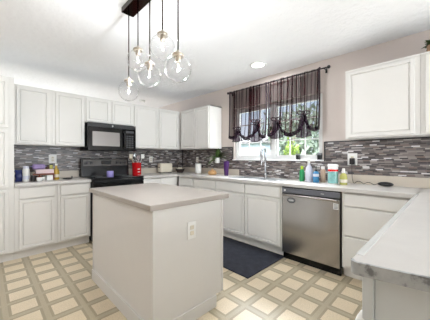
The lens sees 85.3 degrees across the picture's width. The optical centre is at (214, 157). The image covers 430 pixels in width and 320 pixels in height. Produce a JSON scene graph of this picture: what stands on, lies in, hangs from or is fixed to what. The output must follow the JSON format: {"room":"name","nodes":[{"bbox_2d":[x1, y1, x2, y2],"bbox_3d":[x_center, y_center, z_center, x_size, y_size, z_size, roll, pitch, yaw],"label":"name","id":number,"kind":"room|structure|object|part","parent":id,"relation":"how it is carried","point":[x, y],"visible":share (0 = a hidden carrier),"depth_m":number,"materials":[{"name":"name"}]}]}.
{"room":"kitchen","nodes":[
{"label":"kitchen","id":0,"kind":"room"},
{"bbox_2d":[79,116,180,185],"bbox_3d":[-2.513,0.142,3.603,4.880,2.175,0.120,0,0,-45],"label":"wall","id":1,"kind":"structure","parent":0,"point":[180,116],"depth_m":5.23,"materials":[{"name":"beige paint"}]},
{"bbox_2d":[14,84,51,145],"bbox_3d":[-2.549,-0.565,3.243,0.424,0.780,0.342,0,0,-45],"label":"upper cabinet","id":2,"kind":"object","parent":1,"relation":"attached to","point":[32,105],"visible":0.89,"depth_m":3.12,"materials":[{"name":"white paint"}]},
{"bbox_2d":[52,90,84,146],"bbox_3d":[-2.250,-0.565,3.538,0.412,0.780,0.342,0,0,-45],"label":"upper cabinet","id":3,"kind":"object","parent":1,"relation":"attached to","point":[68,109],"visible":0.94,"depth_m":3.41,"materials":[{"name":"white paint"}]},
{"bbox_2d":[85,96,132,125],"bbox_3d":[-1.825,-0.755,3.957,0.778,0.400,0.342,0,0,-45],"label":"upper cabinet","id":4,"kind":"object","parent":1,"relation":"attached to","point":[98,110],"visible":0.93,"depth_m":3.81,"materials":[{"name":"white paint"}]},
{"bbox_3d":[-1.854,-0.746,3.703,0.345,0.358,0.022,0,0,-45],"label":"door","id":5,"kind":"part","parent":4,"relation":"part of","materials":[{"name":"white paint"}]},
{"bbox_2d":[80,122,135,151],"bbox_3d":[-1.773,-0.332,3.918,0.760,0.432,0.450,0,0,-45],"label":"microwave","id":6,"kind":"object","parent":4,"relation":"attached to","point":[98,136],"visible":1,"depth_m":3.74,"materials":[{"name":"black metal"}]},
{"bbox_3d":[-1.720,-0.300,3.729,0.572,0.361,0.024,0,0,-45],"label":"door","id":7,"kind":"part","parent":6,"relation":"part of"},
{"bbox_3d":[-1.510,-0.303,3.896,0.022,0.285,0.049,0,0,-45],"label":"handle","id":8,"kind":"part","parent":6,"relation":"part of","materials":[{"name":"black plastic"}]},
{"bbox_3d":[-1.449,-0.300,3.998,0.185,0.361,0.022,0,0,-45],"label":"control panel","id":9,"kind":"part","parent":6,"relation":"part of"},
{"bbox_3d":[-1.577,-0.746,3.977,0.346,0.358,0.022,0,0,-45],"label":"door","id":10,"kind":"part","parent":4,"relation":"part of","materials":[{"name":"white paint"}]},
{"bbox_2d":[133,104,157,148],"bbox_3d":[-1.372,-0.565,4.404,0.490,0.780,0.342,0,0,-45],"label":"upper cabinet","id":11,"kind":"object","parent":1,"relation":"attached to","point":[145,118],"visible":0.86,"depth_m":4.28,"materials":[{"name":"white paint"}]},
{"bbox_2d":[157,108,179,149],"bbox_3d":[-1.016,-0.565,4.755,0.506,0.780,0.342,0,0,-45],"label":"upper cabinet","id":12,"kind":"object","parent":1,"relation":"attached to","point":[168,120],"visible":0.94,"depth_m":4.63,"materials":[{"name":"white paint"}]},
{"bbox_2d":[0,236,361,319],"bbox_3d":[-0.930,1.290,2.033,5.130,0.120,10.800,0,0,-45],"label":"floor","id":13,"kind":"structure","parent":0,"point":[58,284],"depth_m":2.14,"materials":[{"name":"tile"}]},
{"bbox_2d":[0,75,13,262],"bbox_3d":[-2.816,0.138,2.769,0.618,2.185,0.622,0,0,-45],"label":"pantry cabinet","id":14,"kind":"object","parent":13,"relation":"on","point":[6,83],"visible":1,"depth_m":2.72,"materials":[{"name":"white paint"}]},
{"bbox_3d":[-2.610,-0.637,2.551,0.525,0.565,0.022,0,0,-45],"label":"door","id":15,"kind":"part","parent":14,"relation":"part of","materials":[{"name":"white paint"}]},
{"bbox_3d":[-2.610,0.010,2.551,0.525,0.670,0.022,0,0,-45],"label":"door","id":16,"kind":"part","parent":14,"relation":"part of","materials":[{"name":"white paint"}]},
{"bbox_3d":[-2.610,0.740,2.551,0.525,0.730,0.022,0,0,-45],"label":"door","id":17,"kind":"part","parent":14,"relation":"part of","materials":[{"name":"white paint"}]},
{"bbox_2d":[14,184,56,259],"bbox_3d":[-2.440,0.788,3.140,0.434,0.883,0.622,0,0,-45],"label":"base cabinet","id":18,"kind":"object","parent":13,"relation":"on","point":[35,207],"visible":0.92,"depth_m":2.91,"materials":[{"name":"white paint"}]},
{"bbox_3d":[-2.226,0.430,2.930,0.360,0.130,0.022,0,0,-45],"label":"drawer","id":19,"kind":"part","parent":18,"relation":"part of","materials":[{"name":"white paint"}]},
{"bbox_3d":[-2.226,0.805,2.930,0.360,0.590,0.022,0,0,-45],"label":"door","id":20,"kind":"part","parent":18,"relation":"part of","materials":[{"name":"white paint"}]},
{"bbox_2d":[14,170,90,186],"bbox_3d":[-2.288,0.273,3.273,0.837,0.145,0.645,0,0,-45],"label":"countertop","id":21,"kind":"structure","parent":18,"relation":"on","point":[75,173],"depth_m":3.19,"materials":[{"name":"grey laminate"}]},
{"bbox_2d":[15,168,22,181],"bbox_3d":[-2.515,0.217,2.997,0.085,0.175,0.070,0,0,-45],"label":"snack bag","id":22,"kind":"object","parent":21,"relation":"on","point":[18,171],"visible":0.8,"depth_m":2.98,"materials":[{"name":"blue plastic"}]},
{"bbox_2d":[22,166,29,181],"bbox_3d":[-2.440,0.203,3.015,0.075,0.202,0.075,0,0,-45],"label":"bottle","id":23,"kind":"object","parent":21,"relation":"on","point":[25,171],"visible":1,"depth_m":2.99,"materials":[{"name":"white plastic"}]},
{"bbox_2d":[30,175,35,181],"bbox_3d":[-2.352,0.263,3.018,0.052,0.083,0.052,0,0,-45],"label":"spice jar","id":24,"kind":"object","parent":21,"relation":"on","point":[32,178],"visible":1,"depth_m":3.00,"materials":[{"name":"glass"}]},
{"bbox_2d":[36,175,42,181],"bbox_3d":[-2.280,0.264,3.033,0.068,0.082,0.068,0,0,-45],"label":"sugar bowl","id":25,"kind":"object","parent":21,"relation":"on","point":[39,178],"visible":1,"depth_m":3.01,"materials":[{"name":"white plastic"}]},
{"bbox_2d":[32,173,54,179],"bbox_3d":[-2.350,0.257,3.202,0.230,0.095,0.120,0,0,-45],"label":"rack","id":26,"kind":"object","parent":21,"relation":"on","point":[33,173],"visible":0.61,"depth_m":3.18,"materials":[{"name":"red wood"}]},
{"bbox_2d":[32,173,54,174],"bbox_3d":[-2.350,0.220,3.202,0.230,0.020,0.120,0,0,-45],"label":"shelf","id":27,"kind":"object","parent":26,"relation":"attached to","point":[33,173],"depth_m":3.16,"materials":[{"name":"red wood"}]},
{"bbox_2d":[35,169,53,173],"bbox_3d":[-2.340,0.181,3.205,0.200,0.055,0.090,0,0,-45],"label":"box","id":28,"kind":"object","parent":26,"relation":"on","point":[37,171],"visible":0.94,"depth_m":3.16,"materials":[{"name":"cardboard"}]},
{"bbox_2d":[30,164,44,168],"bbox_3d":[-2.389,0.119,3.163,0.178,0.070,0.070,0,0,-45],"label":"box","id":29,"kind":"object","parent":28,"relation":"on","point":[34,166],"visible":0.94,"depth_m":3.13,"materials":[{"name":"purple"}]},
{"bbox_2d":[46,175,52,179],"bbox_3d":[-2.302,0.271,3.243,0.070,0.068,0.090,0,0,-45],"label":"box","id":30,"kind":"object","parent":21,"relation":"on","point":[48,177],"visible":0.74,"depth_m":3.21,"materials":[{"name":"cardboard"}]},
{"bbox_2d":[54,164,58,179],"bbox_3d":[-2.246,0.192,3.305,0.075,0.226,0.075,0,0,-45],"label":"oil bottle","id":31,"kind":"object","parent":21,"relation":"on","point":[56,170],"visible":0.91,"depth_m":3.28,"materials":[{"name":"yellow plastic"}]},
{"bbox_2d":[56,182,89,249],"bbox_3d":[-2.142,0.788,3.434,0.399,0.883,0.622,0,0,-45],"label":"base cabinet","id":32,"kind":"object","parent":13,"relation":"on","point":[73,199],"visible":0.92,"depth_m":3.20,"materials":[{"name":"white paint"}]},
{"bbox_3d":[-1.927,0.430,3.225,0.348,0.130,0.022,0,0,-45],"label":"drawer","id":33,"kind":"part","parent":32,"relation":"part of","materials":[{"name":"white paint"}]},
{"bbox_3d":[-1.927,0.805,3.225,0.348,0.590,0.022,0,0,-45],"label":"door","id":34,"kind":"part","parent":32,"relation":"part of","materials":[{"name":"white paint"}]},
{"bbox_2d":[80,158,143,241],"bbox_3d":[-1.663,0.603,3.801,0.777,1.195,0.732,0,0,-45],"label":"range","id":35,"kind":"object","parent":13,"relation":"on","point":[95,169],"visible":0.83,"depth_m":3.78,"materials":[{"name":"black metal"}]},
{"bbox_3d":[-1.862,0.077,4.010,0.725,0.105,0.022,0,0,-45],"label":"control panel","id":36,"kind":"part","parent":35,"relation":"part of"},
{"bbox_2d":[107,171,113,176],"bbox_3d":[-1.625,0.246,3.621,0.098,0.092,0.098,0,0,-45],"label":"candle","id":37,"kind":"object","parent":35,"relation":"on","point":[109,173],"visible":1,"depth_m":3.58,"materials":[{"name":"purple wax"}]},
{"bbox_2d":[80,174,143,179],"bbox_3d":[-1.686,0.304,3.825,0.777,0.022,0.665,0,0,-45],"label":"cooktop","id":38,"kind":"object","parent":35,"relation":"in","point":[89,176],"depth_m":3.70,"materials":[{"name":"glass"}]},
{"bbox_3d":[-1.457,0.682,3.592,0.763,0.615,0.038,0,0,-45],"label":"oven door","id":39,"kind":"part","parent":35,"relation":"part of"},
{"bbox_3d":[-1.457,0.345,3.592,0.767,0.050,0.038,0,0,-45],"label":"rail","id":40,"kind":"part","parent":35,"relation":"part of","materials":[{"name":"metal"}]},
{"bbox_2d":[89,183,228,319],"bbox_3d":[-0.579,0.767,2.194,0.753,0.925,1.233,0,0,-45],"label":"kitchen island","id":41,"kind":"object","parent":13,"relation":"on","point":[158,247],"visible":1,"depth_m":1.78,"materials":[{"name":"paint"}]},
{"bbox_3d":[-1.232,0.735,2.370,0.016,0.780,0.015,0,0,-45],"label":"corner trim","id":42,"kind":"part","parent":41,"relation":"part of","materials":[{"name":"paint"}]},
{"bbox_3d":[-0.406,0.735,1.533,0.016,0.780,0.016,0,0,-45],"label":"corner trim","id":43,"kind":"part","parent":41,"relation":"part of","materials":[{"name":"paint"}]},
{"bbox_3d":[-0.618,1.177,2.149,0.594,0.105,1.195,0,0,-45],"label":"trim","id":44,"kind":"part","parent":41,"relation":"part of","materials":[{"name":"paint"}]},
{"bbox_2d":[89,183,228,211],"bbox_3d":[-0.579,0.325,2.194,0.753,0.040,1.233,0,0,-45],"label":"island countertop","id":45,"kind":"structure","parent":41,"relation":"on","point":[150,197],"depth_m":1.95,"materials":[{"name":"beige laminate"}]},
{"bbox_2d":[187,221,195,239],"bbox_3d":[-0.175,0.542,1.757,0.078,0.128,0.007,0,0,-45],"label":"outlet","id":46,"kind":"object","parent":41,"relation":"attached to","point":[191,225],"depth_m":1.75,"materials":[{"name":"white plastic"}]},
{"bbox_3d":[0.058,0.735,1.991,0.018,0.780,0.016,0,0,-45],"label":"corner trim","id":47,"kind":"part","parent":41,"relation":"part of","materials":[{"name":"paint"}]},
{"bbox_2d":[143,176,176,185],"bbox_3d":[-1.179,0.788,4.383,0.724,0.883,0.622,0,0,-45],"label":"base cabinet","id":48,"kind":"object","parent":13,"relation":"on","point":[163,180],"visible":0.19,"depth_m":4.20,"materials":[{"name":"white paint"}]},
{"bbox_3d":[-1.099,0.430,4.041,0.330,0.130,0.022,0,0,-45],"label":"drawer","id":49,"kind":"part","parent":48,"relation":"part of","materials":[{"name":"white paint"}]},
{"bbox_3d":[-0.842,0.430,4.294,0.330,0.130,0.022,0,0,-45],"label":"drawer","id":50,"kind":"part","parent":48,"relation":"part of","materials":[{"name":"white paint"}]},
{"bbox_2d":[179,176,193,187],"bbox_3d":[-0.344,0.788,4.464,0.562,0.883,0.470,0,0,-45],"label":"base cabinet","id":51,"kind":"object","parent":13,"relation":"on","point":[188,182],"visible":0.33,"depth_m":4.24,"materials":[{"name":"white paint"}]},
{"bbox_2d":[194,178,216,191],"bbox_3d":[0.019,0.788,4.095,0.562,0.883,0.561,0,0,-45],"label":"base cabinet","id":52,"kind":"object","parent":13,"relation":"on","point":[204,184],"visible":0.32,"depth_m":3.88,"materials":[{"name":"white paint"}]},
{"bbox_3d":[-0.175,0.430,3.907,0.022,0.130,0.510,0,0,-45],"label":"drawer","id":53,"kind":"part","parent":52,"relation":"part of","materials":[{"name":"white paint"}]},
{"bbox_3d":[-0.175,0.805,3.907,0.022,0.590,0.510,0,0,-45],"label":"door","id":54,"kind":"part","parent":52,"relation":"part of","materials":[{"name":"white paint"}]},
{"bbox_2d":[217,180,282,254],"bbox_3d":[0.619,0.788,3.487,0.562,0.883,1.142,0,0,-45],"label":"base cabinet","id":55,"kind":"object","parent":13,"relation":"on","point":[252,213],"visible":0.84,"depth_m":3.19,"materials":[{"name":"white paint"}]},
{"bbox_3d":[0.227,0.430,3.500,0.022,0.130,0.535,0,0,-45],"label":"drawer","id":56,"kind":"part","parent":55,"relation":"part of","materials":[{"name":"white paint"}]},
{"bbox_3d":[0.227,0.805,3.500,0.022,0.590,0.535,0,0,-45],"label":"door","id":57,"kind":"part","parent":55,"relation":"part of","materials":[{"name":"white paint"}]},
{"bbox_3d":[0.624,0.430,3.097,0.022,0.130,0.535,0,0,-45],"label":"drawer","id":58,"kind":"part","parent":55,"relation":"part of","materials":[{"name":"white paint"}]},
{"bbox_3d":[0.624,0.805,3.097,0.022,0.590,0.535,0,0,-45],"label":"door","id":59,"kind":"part","parent":55,"relation":"part of","materials":[{"name":"white paint"}]},
{"bbox_2d":[223,236,283,278],"bbox_3d":[0.174,1.224,3.075,0.755,0.012,1.225,0,0,-45],"label":"floor mat","id":60,"kind":"object","parent":13,"relation":"on","point":[246,260],"visible":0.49,"depth_m":2.86,"materials":[{"name":"rubber"}]},
{"bbox_2d":[282,186,342,275],"bbox_3d":[1.229,0.789,2.807,0.548,0.882,0.667,0,0,-45],"label":"dishwasher","id":61,"kind":"object","parent":13,"relation":"on","point":[311,218],"visible":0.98,"depth_m":2.60,"materials":[{"name":"silver metal"}]},
{"bbox_3d":[1.045,0.444,2.627,0.033,0.022,0.607,0,0,-45],"label":"handle","id":62,"kind":"part","parent":61,"relation":"part of","materials":[{"name":"silver metal"}]},
{"bbox_3d":[1.063,0.390,2.645,0.032,0.056,0.655,0,0,-45],"label":"control panel","id":63,"kind":"part","parent":61,"relation":"part of","materials":[{"name":"metal"}]},
{"bbox_3d":[1.087,1.191,2.668,0.025,0.078,0.657,0,0,-45],"label":"kick plate","id":64,"kind":"part","parent":61,"relation":"part of","materials":[{"name":"metal"}]},
{"bbox_2d":[342,192,410,280],"bbox_3d":[1.702,0.788,2.389,0.562,0.883,0.583,0,0,-45],"label":"base cabinet","id":65,"kind":"object","parent":13,"relation":"on","point":[363,215],"visible":0.45,"depth_m":2.28,"materials":[{"name":"white paint"}]},
{"bbox_3d":[1.515,0.950,2.194,0.022,0.300,0.547,0,0,-45],"label":"drawer","id":66,"kind":"part","parent":65,"relation":"part of","materials":[{"name":"white paint"}]},
{"bbox_3d":[1.515,0.642,2.194,0.022,0.285,0.547,0,0,-45],"label":"drawer","id":67,"kind":"part","parent":65,"relation":"part of","materials":[{"name":"white paint"}]},
{"bbox_3d":[1.515,0.425,2.194,0.022,0.120,0.547,0,0,-45],"label":"drawer","id":68,"kind":"part","parent":65,"relation":"part of","materials":[{"name":"white paint"}]},
{"bbox_2d":[355,277,429,319],"bbox_3d":[1.493,0.788,1.330,2.347,0.883,0.637,0,0,-45],"label":"base cabinet","id":69,"kind":"object","parent":13,"relation":"on","point":[381,300],"visible":0.32,"depth_m":0.69,"materials":[{"name":"white paint"}]},
{"bbox_2d":[129,167,429,292],"bbox_3d":[0.090,0.273,2.715,2.399,0.145,4.780,0,0,-45],"label":"countertop","id":70,"kind":"structure","parent":69,"relation":"on","point":[398,253],"depth_m":1.05,"materials":[{"name":"grey laminate"}]},
{"bbox_2d":[132,163,140,174],"bbox_3d":[-1.425,0.195,4.254,0.162,0.220,0.162,0,0,-45],"label":"utensil crock","id":71,"kind":"object","parent":70,"relation":"on","point":[136,167],"visible":0.96,"depth_m":4.18,"materials":[{"name":"red ceramic"}]},
{"bbox_2d":[158,163,171,172],"bbox_3d":[-1.022,0.203,4.750,0.285,0.202,0.160,0,0,-45],"label":"toaster","id":72,"kind":"object","parent":70,"relation":"on","point":[162,167],"visible":0.99,"depth_m":4.68,"materials":[{"name":"beige plastic"}]},
{"bbox_2d":[176,162,183,172],"bbox_3d":[-0.729,0.194,4.870,0.200,0.221,0.202,0,0,-45],"label":"bread basket","id":73,"kind":"object","parent":70,"relation":"on","point":[182,169],"visible":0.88,"depth_m":4.81,"materials":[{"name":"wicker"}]},
{"bbox_2d":[195,161,201,173],"bbox_3d":[-0.325,0.180,4.546,0.132,0.248,0.132,0,0,-45],"label":"paper towel roll","id":74,"kind":"object","parent":70,"relation":"on","point":[197,166],"visible":1,"depth_m":4.50,"materials":[{"name":"white paper"}]},
{"bbox_2d":[208,168,216,174],"bbox_3d":[-0.051,0.245,4.259,0.167,0.118,0.182,0,0,12],"label":"kettle","id":75,"kind":"object","parent":70,"relation":"on","point":[211,172],"visible":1,"depth_m":4.20,"materials":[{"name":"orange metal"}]},
{"bbox_2d":[223,159,228,175],"bbox_3d":[0.196,0.160,4.046,0.098,0.290,0.098,0,0,-45],"label":"tumbler","id":76,"kind":"object","parent":70,"relation":"on","point":[226,163],"visible":1,"depth_m":4.01,"materials":[{"name":"purple plastic"}]},
{"bbox_2d":[228,176,289,181],"bbox_3d":[0.633,0.385,3.460,0.390,0.171,0.830,0,0,-45],"label":"sink","id":77,"kind":"object","parent":70,"relation":"in","point":[238,177],"visible":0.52,"depth_m":3.50,"materials":[{"name":"metal"}]},
{"bbox_3d":[0.490,0.388,3.605,0.350,0.165,0.385,0,0,-45],"label":"bowl","id":78,"kind":"part","parent":77,"relation":"part of","materials":[{"name":"metal"}]},
{"bbox_3d":[0.775,0.388,3.316,0.350,0.165,0.385,0,0,-45],"label":"bowl","id":79,"kind":"part","parent":77,"relation":"part of","materials":[{"name":"metal"}]},
{"bbox_2d":[260,147,270,177],"bbox_3d":[0.768,0.067,3.579,0.155,0.476,0.128,0,0,5],"label":"faucet","id":80,"kind":"object","parent":70,"relation":"on","point":[262,148],"visible":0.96,"depth_m":3.60,"materials":[{"name":"silver metal"}]},
{"bbox_3d":[0.743,0.032,3.576,0.142,0.406,0.032,0,0,-45],"label":"spout","id":81,"kind":"part","parent":80,"relation":"part of","materials":[{"name":"silver metal"}]},
{"bbox_2d":[299,166,304,180],"bbox_3d":[1.144,0.204,3.070,0.067,0.200,0.067,0,0,-45],"label":"dish soap bottle","id":82,"kind":"object","parent":70,"relation":"on","point":[301,172],"visible":0.98,"depth_m":3.05,"materials":[{"name":"green plastic"}]},
{"bbox_2d":[305,159,312,181],"bbox_3d":[1.208,0.160,3.004,0.093,0.290,0.090,0,0,-2],"label":"spray bottle","id":83,"kind":"object","parent":70,"relation":"on","point":[308,172],"visible":1,"depth_m":2.97,"materials":[{"name":"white plastic"}]},
{"bbox_2d":[313,166,318,182],"bbox_3d":[1.263,0.204,2.921,0.074,0.200,0.074,0,0,0],"label":"hand soap bottle","id":84,"kind":"object","parent":70,"relation":"on","point":[315,173],"visible":0.98,"depth_m":2.89,"materials":[{"name":"blue plastic"}]},
{"bbox_2d":[320,166,325,182],"bbox_3d":[1.354,0.203,2.928,0.060,0.202,0.060,0,0,-45],"label":"lotion bottle","id":85,"kind":"object","parent":70,"relation":"on","point":[322,171],"visible":0.97,"depth_m":2.91,"materials":[{"name":"white plastic"}]},
{"bbox_2d":[328,164,337,183],"bbox_3d":[1.394,0.189,2.759,0.114,0.232,0.114,0,0,-45],"label":"wipes canister","id":86,"kind":"object","parent":70,"relation":"on","point":[332,168],"visible":0.99,"depth_m":2.71,"materials":[{"name":"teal plastic"}]},
{"bbox_3d":[1.394,0.088,2.759,0.114,0.032,0.114,0,0,-45],"label":"lid","id":87,"kind":"part","parent":86,"relation":"part of","materials":[{"name":"white plastic"}]},
{"bbox_2d":[340,168,346,184],"bbox_3d":[1.474,0.211,2.678,0.079,0.186,0.079,0,0,-45],"label":"soap bottle","id":88,"kind":"object","parent":70,"relation":"on","point":[343,177],"visible":1,"depth_m":2.65,"materials":[{"name":"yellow plastic"}]},
{"bbox_2d":[349,158,375,184],"bbox_3d":[1.710,0.152,2.682,0.052,0.301,0.331,0,0,-28],"label":"charger","id":89,"kind":"object","parent":70,"relation":"on","point":[351,160],"visible":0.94,"depth_m":2.78,"materials":[{"name":"black plastic"}]},
{"bbox_2d":[377,182,393,185],"bbox_3d":[1.827,0.281,2.504,0.069,0.048,0.144,0,0,-45],"label":"case","id":90,"kind":"object","parent":70,"relation":"on","point":[379,183],"visible":1,"depth_m":2.48,"materials":[{"name":"black plastic"}]},
{"bbox_3d":[0.464,0.505,0.733,0.044,0.050,0.043,0,0,-45],"label":"trim knob","id":91,"kind":"part","parent":69,"relation":"part of","materials":[{"name":"white plastic"}]},
{"bbox_3d":[0.735,0.790,0.544,0.597,0.880,0.011,0,0,34],"label":"panel","id":92,"kind":"part","parent":69,"relation":"part of","materials":[{"name":"wood"}]},
{"bbox_2d":[0,0,429,107],"bbox_3d":[-0.930,-1.350,2.033,5.130,0.120,10.800,0,0,-45],"label":"ceiling","id":93,"kind":"structure","parent":0,"point":[80,47],"depth_m":2.54,"materials":[{"name":"paint"}]},
{"bbox_2d":[118,0,190,100],"bbox_3d":[-0.491,-0.888,1.759,0.172,0.803,0.894,0,0,-45],"label":"pendant light","id":94,"kind":"object","parent":93,"relation":"hanging from","point":[131,8],"visible":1,"depth_m":1.86,"materials":[{"name":"glass"}]},
{"bbox_3d":[-0.745,-0.965,2.016,0.009,0.562,0.009,0,0,-22],"label":"stem","id":95,"kind":"part","parent":94,"relation":"part of","materials":[{"name":"brown metal"}]},
{"bbox_3d":[-0.625,-1.071,1.895,0.009,0.350,0.009,0,0,23],"label":"stem","id":96,"kind":"part","parent":94,"relation":"part of","materials":[{"name":"brown metal"}]},
{"bbox_3d":[-0.492,-0.986,1.759,0.009,0.520,0.009,0,0,23],"label":"stem","id":97,"kind":"part","parent":94,"relation":"part of","materials":[{"name":"brown metal"}]},
{"bbox_3d":[-0.367,-1.063,1.633,0.009,0.365,0.009,0,0,-22],"label":"stem","id":98,"kind":"part","parent":94,"relation":"part of","materials":[{"name":"brown metal"}]},
{"bbox_2d":[160,35,164,41],"bbox_3d":[-0.367,-0.838,1.633,0.038,0.038,0.038,0,0,-45],"label":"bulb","id":99,"kind":"object","parent":94,"relation":"attached to","point":[162,37],"depth_m":1.62,"materials":[{"name":"glass"}]},
{"bbox_3d":[-0.238,-0.963,1.502,0.009,0.567,0.009,0,0,-22],"label":"stem","id":100,"kind":"part","parent":94,"relation":"part of","materials":[{"name":"brown metal"}]},
{"bbox_2d":[175,56,180,62],"bbox_3d":[-0.238,-0.636,1.502,0.038,0.038,0.038,0,0,-45],"label":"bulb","id":101,"kind":"object","parent":94,"relation":"attached to","point":[177,58],"depth_m":1.49,"materials":[{"name":"glass"}]},
{"bbox_2d":[249,61,266,67],"bbox_3d":[0.596,-1.284,3.227,0.236,0.012,0.236,0,0,-45],"label":"recessed light","id":102,"kind":"object","parent":93,"relation":"in","point":[258,64],"visible":1,"depth_m":3.21,"materials":[{"name":"white plastic"}]},
{"bbox_2d":[252,63,263,66],"bbox_3d":[0.596,-1.286,3.227,0.170,0.004,0.170,0,0,-45],"label":"diffuser","id":103,"kind":"object","parent":102,"relation":"attached to","point":[253,64],"depth_m":3.22,"materials":[{"name":"plastic"}]},
{"bbox_2d":[160,30,429,181],"bbox_3d":[0.844,-0.030,3.781,0.150,2.520,10.600,0,0,-45],"label":"wall","id":104,"kind":"structure","parent":0,"point":[332,83],"depth_m":2.98,"materials":[{"name":"beige paint"}]},
{"bbox_2d":[180,105,221,149],"bbox_3d":[-0.302,-0.565,4.593,0.320,0.780,0.885,0,0,-45],"label":"upper cabinet","id":105,"kind":"object","parent":104,"relation":"attached to","point":[201,127],"visible":1,"depth_m":4.35,"materials":[{"name":"white paint"}]},
{"bbox_3d":[-0.530,-0.556,4.612,0.022,0.738,0.387,0,0,-45],"label":"door","id":106,"kind":"part","parent":105,"relation":"part of","materials":[{"name":"white paint"}]},
{"bbox_3d":[-0.245,-0.556,4.324,0.022,0.738,0.378,0,0,-45],"label":"door","id":107,"kind":"part","parent":105,"relation":"part of","materials":[{"name":"white paint"}]},
{"bbox_2d":[207,148,228,163],"bbox_3d":[-0.042,-0.029,4.310,0.351,0.352,0.660,0,0,-45],"label":"wall planter","id":108,"kind":"object","parent":104,"relation":"attached to","point":[216,158],"visible":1,"depth_m":4.36,"materials":[{"name":"white plastic"}]},
{"bbox_2d":[14,138,429,180],"bbox_3d":[-0.060,0.045,2.504,2.930,0.510,4.890,0,0,-45],"label":"backsplash","id":109,"kind":"structure","parent":104,"relation":"attached to","point":[399,157],"depth_m":3.32,"materials":[{"name":"tile"}]},
{"bbox_2d":[49,155,56,162],"bbox_3d":[-2.465,0.015,3.547,0.100,0.130,0.010,0,0,-45],"label":"outlet","id":110,"kind":"object","parent":109,"relation":"attached to","point":[52,158],"visible":1,"depth_m":3.55,"materials":[{"name":"white plastic"}]},
{"bbox_2d":[348,153,356,164],"bbox_3d":[1.662,0.015,2.825,0.010,0.145,0.105,0,0,-45],"label":"outlet","id":111,"kind":"object","parent":109,"relation":"attached to","point":[350,155],"visible":0.51,"depth_m":2.82,"materials":[{"name":"white plastic"}]},
{"bbox_2d":[232,93,323,160],"bbox_3d":[0.913,-0.414,3.667,0.150,0.912,1.580,0,0,-45],"label":"window","id":112,"kind":"structure","parent":104,"relation":"in","point":[274,155],"depth_m":3.55,"materials":[{"name":"white plastic"}]},
{"bbox_3d":[0.673,-0.420,3.964,0.035,0.820,0.700,0,0,-45],"label":"sash","id":113,"kind":"part","parent":112,"relation":"part of","materials":[{"name":"white plastic"}]},
{"bbox_3d":[0.888,0.032,3.643,0.080,0.020,1.580,0,0,-45],"label":"sill","id":114,"kind":"part","parent":112,"relation":"part of","materials":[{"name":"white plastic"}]},
{"bbox_3d":[1.207,-0.420,3.423,0.035,0.820,0.700,0,0,-45],"label":"sash","id":115,"kind":"part","parent":112,"relation":"part of","materials":[{"name":"white plastic"}]},
{"bbox_2d":[317,153,321,159],"bbox_3d":[1.399,-0.021,3.127,0.069,0.085,0.069,0,0,-45],"label":"cup","id":116,"kind":"object","parent":112,"relation":"on","point":[319,155],"visible":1,"depth_m":3.10,"materials":[{"name":"black plastic"}]},
{"bbox_2d":[227,65,330,94],"bbox_3d":[0.858,-1.143,3.587,0.101,0.067,1.759,0,0,-45],"label":"curtain rod","id":117,"kind":"object","parent":104,"relation":"attached to","point":[328,66],"visible":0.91,"depth_m":3.24,"materials":[{"name":"black metal"}]},
{"bbox_2d":[228,82,266,141],"bbox_3d":[0.513,-0.711,3.851,0.152,0.921,0.768,0,0,-45],"label":"curtain","id":118,"kind":"object","parent":117,"relation":"hanging from","point":[247,107],"visible":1,"depth_m":3.82,"materials":[{"name":"fabric"}]},
{"bbox_2d":[267,67,320,138],"bbox_3d":[1.075,-0.720,3.289,0.802,0.907,0.163,0,0,43],"label":"curtain","id":119,"kind":"object","parent":117,"relation":"hanging from","point":[293,102],"visible":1,"depth_m":3.27,"materials":[{"name":"fabric"}]},
{"bbox_2d":[182,137,429,164],"bbox_3d":[0.981,-0.007,3.524,0.014,0.414,4.882,0,0,-45],"label":"trim","id":120,"kind":"structure","parent":104,"relation":"attached to","point":[412,137],"depth_m":2.79,"materials":[{"name":"black tile"}]},
{"bbox_2d":[345,54,422,139],"bbox_3d":[1.779,-0.591,2.483,0.320,0.752,0.631,0,0,-45],"label":"upper cabinet","id":121,"kind":"object","parent":104,"relation":"attached to","point":[383,100],"visible":0.93,"depth_m":2.35,"materials":[{"name":"white paint"}]},
{"bbox_2d":[421,51,429,136],"bbox_3d":[2.223,-0.591,2.032,0.320,0.752,0.632,0,0,-45],"label":"upper cabinet","id":122,"kind":"object","parent":104,"relation":"attached to","point":[425,57],"visible":1,"depth_m":2.14,"materials":[{"name":"white paint"}]},
{"bbox_2d":[421,40,429,51],"bbox_3d":[2.063,-1.056,2.178,0.173,0.178,0.197,0,0,-11],"label":"potted plant","id":123,"kind":"object","parent":122,"relation":"on","point":[427,42],"visible":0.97,"depth_m":2.20,"materials":[{"name":"green plant"}]},
{"bbox_3d":[2.119,-0.582,1.926,0.022,0.710,0.567,0,0,-45],"label":"door","id":124,"kind":"part","parent":122,"relation":"part of","materials":[{"name":"white paint"}]},
{"label":"outside","id":125,"kind":"structure","parent":0,"visible":0},
{"bbox_3d":[8.460,1.605,22.384,36.520,0.150,60.000,0,0,-45],"label":"ground","id":126,"kind":"structure","parent":125,"visible":0},
{"bbox_2d":[241,134,280,154],"bbox_3d":[2.253,0.105,13.667,2.400,2.850,2.800,0,0,-45],"label":"shed","id":127,"kind":"object","parent":126,"relation":"on","point":[254,147],"visible":0.17,"depth_m":12.45,"materials":[{"name":"white"}]},
{"bbox_3d":[1.910,0.480,12.556,0.050,1.900,0.600,0,0,-45],"label":"door","id":128,"kind":"part","parent":127,"relation":"part of","materials":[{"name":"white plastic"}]},
{"bbox_2d":[283,135,300,154],"bbox_3d":[2.558,0.313,7.773,0.638,2.435,0.672,0,0,-45],"label":"columnar shrub","id":129,"kind":"object","parent":126,"relation":"on","point":[295,149],"visible":0.19,"depth_m":7.72,"materials":[{"name":"green plant"}]},
{"bbox_2d":[268,130,318,154],"bbox_3d":[3.598,-0.430,9.377,2.942,3.928,2.804,0,0,7],"label":"tree","id":130,"kind":"object","parent":126,"relation":"on","point":[311,146],"visible":0.21,"depth_m":8.79,"materials":[{"name":"green plant"}]}
]}

